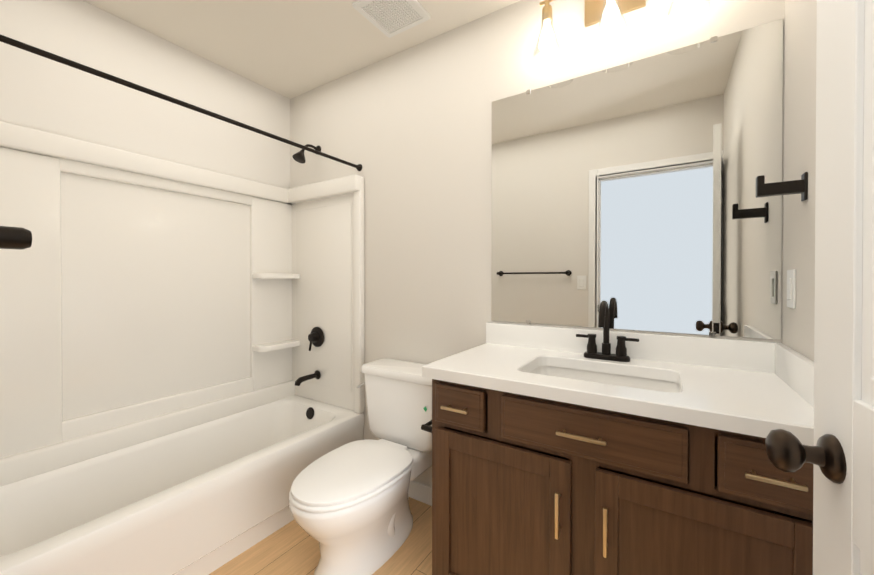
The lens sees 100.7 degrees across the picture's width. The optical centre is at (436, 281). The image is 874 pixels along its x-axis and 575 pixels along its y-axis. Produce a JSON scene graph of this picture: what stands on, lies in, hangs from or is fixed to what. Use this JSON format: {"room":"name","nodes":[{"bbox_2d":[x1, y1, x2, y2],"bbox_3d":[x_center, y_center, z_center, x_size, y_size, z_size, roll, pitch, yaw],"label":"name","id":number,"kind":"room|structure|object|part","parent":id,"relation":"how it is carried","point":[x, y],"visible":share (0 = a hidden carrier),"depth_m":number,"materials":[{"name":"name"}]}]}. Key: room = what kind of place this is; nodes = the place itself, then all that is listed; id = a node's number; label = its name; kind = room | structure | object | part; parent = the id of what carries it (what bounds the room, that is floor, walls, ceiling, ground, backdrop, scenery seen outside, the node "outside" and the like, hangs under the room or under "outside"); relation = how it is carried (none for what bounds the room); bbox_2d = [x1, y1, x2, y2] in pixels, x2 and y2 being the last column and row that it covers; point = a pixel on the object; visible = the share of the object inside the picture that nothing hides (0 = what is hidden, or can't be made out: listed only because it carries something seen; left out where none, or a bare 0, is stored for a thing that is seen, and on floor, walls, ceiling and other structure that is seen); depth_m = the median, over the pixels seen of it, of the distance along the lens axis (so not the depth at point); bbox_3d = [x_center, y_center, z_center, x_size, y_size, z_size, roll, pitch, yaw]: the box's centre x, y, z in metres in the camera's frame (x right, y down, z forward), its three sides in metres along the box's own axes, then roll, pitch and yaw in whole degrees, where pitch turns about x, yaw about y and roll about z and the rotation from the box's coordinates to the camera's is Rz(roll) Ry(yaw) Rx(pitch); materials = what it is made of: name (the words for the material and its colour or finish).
{"room":"bathroom","nodes":[
{"label":"bathroom","id":0,"kind":"room"},
{"bbox_2d":[0,0,289,188],"bbox_3d":[-1.521,-0.049,1.951,0.120,2.490,1.821,0,0,33],"label":"wall","id":1,"kind":"structure","parent":0,"point":[39,92],"depth_m":1.82,"materials":[{"name":"paint"}]},
{"bbox_2d":[83,0,519,98],"bbox_3d":[-0.485,-1.313,0.351,3.640,0.060,3.450,0,0,33],"label":"ceiling","id":2,"kind":"structure","parent":0,"point":[289,49],"depth_m":1.87,"materials":[{"name":"paint"}]},
{"bbox_2d":[352,0,430,37],"bbox_3d":[-0.213,-1.286,1.725,0.270,0.012,0.270,0,0,33],"label":"ceiling vent","id":3,"kind":"object","parent":2,"relation":"in","point":[403,16],"visible":0.98,"depth_m":1.74,"materials":[{"name":"white paint"}]},
{"bbox_2d":[209,497,431,574],"bbox_3d":[-0.485,1.237,0.368,3.640,0.060,3.450,0,0,33],"label":"floor","id":4,"kind":"structure","parent":0,"point":[291,548],"depth_m":1.58,"materials":[{"name":"brown wood"}]},
{"bbox_2d":[0,121,364,574],"bbox_3d":[-1.167,0.282,1.725,0.723,1.830,1.586,0,0,33],"label":"bathtub","id":5,"kind":"object","parent":4,"relation":"on","point":[181,359],"visible":0.96,"depth_m":1.77,"materials":[{"name":"white plastic"}]},
{"bbox_3d":[-0.831,0.584,2.311,0.132,0.573,0.171,0,0,33],"label":"faucet trim","id":6,"kind":"part","parent":5,"relation":"part of","materials":[{"name":"brown metal"}]},
{"bbox_2d":[289,359,431,574],"bbox_3d":[-0.306,0.819,1.649,0.496,0.757,0.770,0,0,33],"label":"toilet","id":7,"kind":"object","parent":4,"relation":"on","point":[349,506],"visible":0.9,"depth_m":1.54,"materials":[{"name":"white ceramic"}]},
{"bbox_3d":[-0.360,0.808,1.555,0.398,0.042,0.555,0,0,33],"label":"seat","id":8,"kind":"part","parent":7,"relation":"part of","materials":[{"name":"white plastic"}]},
{"bbox_3d":[-0.153,0.461,1.877,0.486,0.044,0.216,0,0,33],"label":"lid","id":9,"kind":"part","parent":7,"relation":"part of","materials":[{"name":"white ceramic"}]},
{"bbox_3d":[-0.151,0.656,1.881,0.462,0.346,0.195,0,0,33],"label":"tank","id":10,"kind":"part","parent":7,"relation":"part of","materials":[{"name":"white ceramic"}]},
{"bbox_2d":[421,300,813,574],"bbox_3d":[0.515,0.636,1.253,1.107,1.130,0.574,0,0,33],"label":"bathroom vanity","id":11,"kind":"object","parent":4,"relation":"on","point":[568,451],"visible":1,"depth_m":1.05,"materials":[{"name":"brown wood"}]},
{"bbox_2d":[529,366,679,392],"bbox_3d":[0.541,0.411,1.226,0.520,0.140,0.350,0,0,33],"label":"sink","id":12,"kind":"object","parent":11,"relation":"in","point":[653,382],"depth_m":1.34,"materials":[{"name":"white ceramic"}]},
{"bbox_2d":[576,300,638,361],"bbox_3d":[0.630,0.185,1.363,0.224,0.230,0.161,0,0,33],"label":"faucet","id":13,"kind":"object","parent":11,"relation":"on","point":[591,355],"depth_m":1.39,"materials":[{"name":"black metal"}]},
{"bbox_2d":[290,0,784,486],"bbox_3d":[0.079,-0.049,1.939,2.830,2.490,0.120,0,0,33],"label":"wall","id":14,"kind":"structure","parent":0,"point":[409,130],"depth_m":1.89,"materials":[{"name":"paint"}]},
{"bbox_2d":[0,34,361,170],"bbox_3d":[-0.898,-0.692,1.547,0.044,0.044,1.584,0,0,33],"label":"shower rod","id":15,"kind":"object","parent":14,"relation":"attached to","point":[43,53],"visible":1,"depth_m":1.31,"materials":[{"name":"brown metal"}]},
{"bbox_2d":[292,144,320,163],"bbox_3d":[-0.843,-0.833,2.339,0.082,0.148,0.187,0,0,33],"label":"shower head","id":16,"kind":"object","parent":14,"relation":"attached to","point":[299,156],"visible":0.81,"depth_m":2.30},
{"bbox_2d":[408,480,431,505],"bbox_3d":[-0.092,1.148,1.977,0.830,0.095,0.014,0,0,33],"label":"baseboard","id":17,"kind":"structure","parent":14,"relation":"attached to","point":[420,492],"depth_m":1.96,"materials":[{"name":"white paint"}]},
{"bbox_2d":[531,0,562,65],"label":"sconce","id":18,"kind":"object","parent":14,"relation":"attached to","point":[546,39],"depth_m":1.49,"materials":[{"name":"white glass"}]},
{"bbox_2d":[585,0,645,49],"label":"sconce","id":19,"kind":"object","parent":14,"relation":"attached to","point":[607,13],"depth_m":1.41,"materials":[{"name":"white glass"}]},
{"bbox_2d":[491,19,782,339],"bbox_3d":[0.697,-0.336,1.466,1.030,1.062,0.008,0,0,33],"label":"mirror","id":20,"kind":"object","parent":14,"relation":"attached to","point":[627,192],"visible":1,"depth_m":1.39,"materials":[{"name":"clear glass"}]},
{"bbox_2d":[782,0,816,360],"bbox_3d":[0.731,-0.039,0.443,0.120,2.490,1.701,0,0,33],"label":"wall","id":21,"kind":"structure","parent":0,"point":[800,34],"depth_m":1.04,"materials":[{"name":"paint"}]},
{"bbox_2d":[756,172,807,200],"bbox_3d":[0.968,-0.263,1.021,0.104,0.080,0.032,0,0,33],"label":"robe hook","id":22,"kind":"object","parent":21,"relation":"attached to","point":[763,189],"visible":1,"depth_m":1.01,"materials":[{"name":"brown metal"}]},
{"bbox_2d":[787,269,795,308],"bbox_3d":[1.072,0.022,1.099,0.010,0.116,0.072,0,0,33],"label":"light switch","id":23,"kind":"object","parent":21,"relation":"attached to","point":[791,288],"visible":1,"depth_m":1.09,"materials":[{"name":"white plastic"}]},
{"bbox_3d":[-0.838,-0.039,0.503,2.830,2.490,0.115,0,0,33],"label":"wall","id":24,"kind":"structure","parent":0,"visible":0},
{"bbox_2d":[0,226,31,249],"bbox_3d":[-0.818,-0.057,0.609,0.658,0.047,0.084,0,0,33],"label":"towel bar","id":25,"kind":"object","parent":24,"relation":"attached to","point":[19,238],"visible":1,"depth_m":0.46,"materials":[{"name":"brown metal"}]},
{"bbox_2d":[765,0,873,574],"bbox_3d":[0.418,0.188,0.246,0.182,2.014,0.774,0,0,33],"label":"door","id":26,"kind":"structure","parent":24,"relation":"in","point":[839,455],"depth_m":0.50,"materials":[{"name":"white paint"}]},
{"bbox_3d":[0.589,0.256,0.515,0.182,0.066,0.073,0,0,33],"label":"knob","id":27,"kind":"part","parent":26,"relation":"part of","materials":[{"name":"brown metal"}]}
]}

